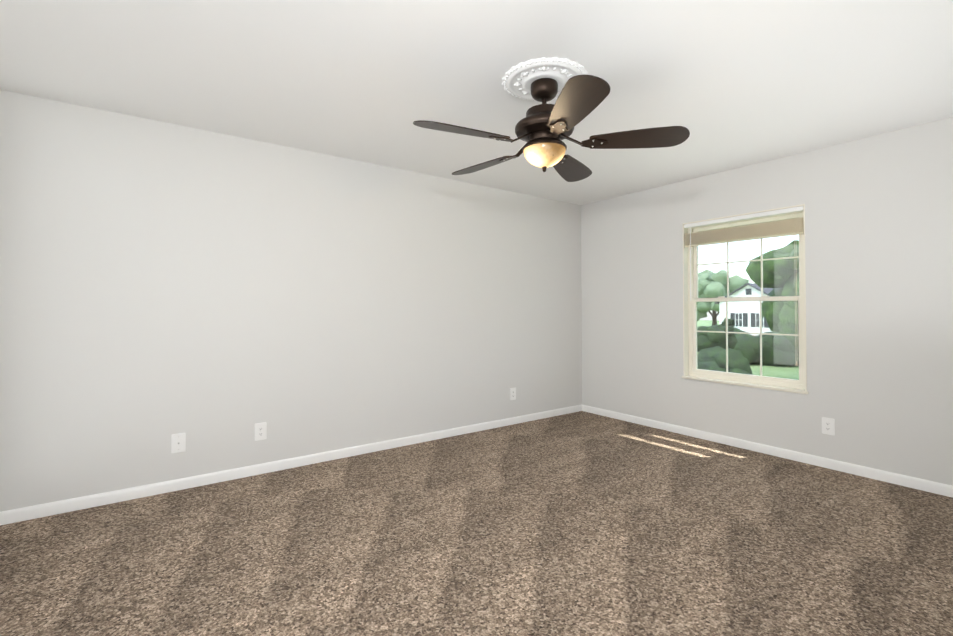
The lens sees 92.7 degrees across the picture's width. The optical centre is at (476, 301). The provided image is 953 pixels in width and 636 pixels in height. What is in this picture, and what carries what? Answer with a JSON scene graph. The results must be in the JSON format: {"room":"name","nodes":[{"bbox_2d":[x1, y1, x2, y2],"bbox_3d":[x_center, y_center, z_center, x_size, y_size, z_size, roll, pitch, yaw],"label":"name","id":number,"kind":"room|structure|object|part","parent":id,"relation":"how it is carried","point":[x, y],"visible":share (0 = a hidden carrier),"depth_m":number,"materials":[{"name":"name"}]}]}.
{"room":"empty bedroom","nodes":[
{"label":"empty bedroom","id":0,"kind":"room"},
{"bbox_2d":[0,90,581,511],"bbox_3d":[-0.796,0.048,4.013,5.263,2.440,0.160,1,-1,-36],"label":"wall","id":1,"kind":"structure","parent":0,"point":[215,297],"depth_m":3.26,"materials":[{"name":"white paint"}]},
{"bbox_2d":[171,433,185,452],"bbox_3d":[-1.982,0.942,3.026,0.080,0.125,0.018,1,-1,-36],"label":"outlet","id":2,"kind":"object","parent":1,"relation":"attached to","point":[178,442],"visible":1,"depth_m":3.03,"materials":[{"name":"white plastic"}]},
{"bbox_2d":[255,422,266,440],"bbox_3d":[-1.578,0.949,3.326,0.080,0.125,0.008,1,-1,-36],"label":"electrical outlet","id":3,"kind":"object","parent":1,"relation":"attached to","point":[260,431],"visible":1,"depth_m":3.32,"materials":[{"name":"white plastic"}]},
{"bbox_2d":[0,405,581,524],"bbox_3d":[-0.745,1.231,3.925,4.943,0.072,0.014,1,-1,-36],"label":"baseboard","id":4,"kind":"structure","parent":1,"relation":"attached to","point":[50,509],"depth_m":3.24,"materials":[{"name":"white wood"}]},
{"bbox_2d":[510,388,515,399],"bbox_3d":[0.383,0.965,4.754,0.080,0.125,0.008,1,-1,-36],"label":"electrical outlet","id":5,"kind":"object","parent":1,"relation":"attached to","point":[512,393],"visible":1,"depth_m":4.75,"materials":[{"name":"white plastic"}]},
{"bbox_2d":[0,411,952,635],"bbox_3d":[0.369,1.293,2.393,5.263,0.100,4.120,1,-1,-36],"label":"floor","id":6,"kind":"structure","parent":0,"point":[581,523],"depth_m":2.28,"materials":[{"name":"carpet"}]},
{"bbox_2d":[0,0,952,204],"bbox_3d":[0.369,-1.257,2.433,5.263,0.120,4.120,1,-1,-36],"label":"ceiling","id":7,"kind":"structure","parent":0,"point":[731,84],"depth_m":2.37,"materials":[{"name":"white paint"}]},
{"bbox_2d":[413,57,689,181],"bbox_3d":[0.324,-0.948,2.470,1.388,0.501,1.374,1,-1,-36],"label":"ceiling fan","id":8,"kind":"object","parent":7,"relation":"hanging from","point":[543,129],"visible":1,"depth_m":2.35,"materials":[{"name":"brown wood"}]},
{"bbox_3d":[0.366,-0.772,2.451,0.226,0.096,0.226,1,-1,-36],"label":"lamp shade","id":9,"kind":"part","parent":8,"relation":"part of","materials":[{"name":"beige glass"}]},
{"bbox_2d":[581,117,952,485],"bbox_3d":[2.479,0.045,3.850,0.160,2.440,3.960,1,-1,-36],"label":"wall","id":10,"kind":"structure","parent":0,"point":[879,267],"depth_m":3.45,"materials":[{"name":"white paint"}]},
{"bbox_2d":[682,204,808,393],"bbox_3d":[2.346,-0.015,4.019,0.167,1.499,1.032,1,-1,-36],"label":"window","id":11,"kind":"structure","parent":10,"relation":"in","point":[690,356],"depth_m":4.03,"materials":[{"name":"white plastic"}]},
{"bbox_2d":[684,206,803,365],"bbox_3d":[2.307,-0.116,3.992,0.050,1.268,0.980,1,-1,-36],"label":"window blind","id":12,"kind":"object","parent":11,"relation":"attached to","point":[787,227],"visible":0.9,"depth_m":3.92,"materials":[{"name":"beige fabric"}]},
{"bbox_2d":[582,405,952,497],"bbox_3d":[2.366,1.229,3.840,0.014,0.072,3.786,1,-1,-36],"label":"baseboard","id":13,"kind":"structure","parent":10,"relation":"attached to","point":[906,481],"depth_m":3.61,"materials":[{"name":"white wood"}]},
{"bbox_2d":[822,417,834,435],"bbox_3d":[2.662,0.943,3.443,0.008,0.125,0.080,1,-1,-36],"label":"electrical outlet","id":14,"kind":"object","parent":10,"relation":"attached to","point":[828,426],"visible":1,"depth_m":3.44,"materials":[{"name":"white plastic"}]},
{"label":"outside","id":15,"kind":"structure","parent":0,"visible":0},
{"bbox_2d":[697,320,803,389],"bbox_3d":[54.328,5.420,68.728,159.540,0.300,200.000,1,-1,-36],"label":"lawn","id":16,"kind":"structure","parent":15,"point":[772,368],"depth_m":31.46,"materials":[{"name":"green plant"}]},
{"bbox_2d":[697,318,736,351],"bbox_3d":[15.602,2.852,29.744,2.771,3.629,2.770,1,-1,-36],"label":"bush","id":17,"kind":"object","parent":16,"relation":"on","point":[715,341],"depth_m":28.86,"materials":[{"name":"green plant"}]},
{"bbox_2d":[697,269,748,324],"bbox_3d":[45.873,-0.539,87.284,11.888,12.190,11.678,1,-1,-36],"label":"tree","id":18,"kind":"object","parent":16,"relation":"on","point":[707,288],"depth_m":84.53,"materials":[{"name":"green plant"}]},
{"bbox_2d":[714,283,773,335],"bbox_3d":[38.252,1.533,60.914,8.700,7.830,8.300,1,-1,-36],"label":"house","id":19,"kind":"structure","parent":16,"relation":"on","point":[756,316],"depth_m":58.82,"materials":[{"name":"white wood"}]},
{"bbox_2d":[697,324,798,374],"bbox_3d":[17.942,3.751,34.848,30.218,3.300,15.843,1,-1,-36],"label":"bushes","id":20,"kind":"object","parent":16,"relation":"on","point":[774,342],"depth_m":32.46,"materials":[{"name":"green plant"}]},
{"bbox_2d":[746,240,798,348],"bbox_3d":[18.978,0.486,24.364,7.099,8.193,7.663,1,-1,-36],"label":"tree","id":21,"kind":"object","parent":16,"relation":"on","point":[771,310],"depth_m":24.78,"materials":[{"name":"green plant"}]}
]}

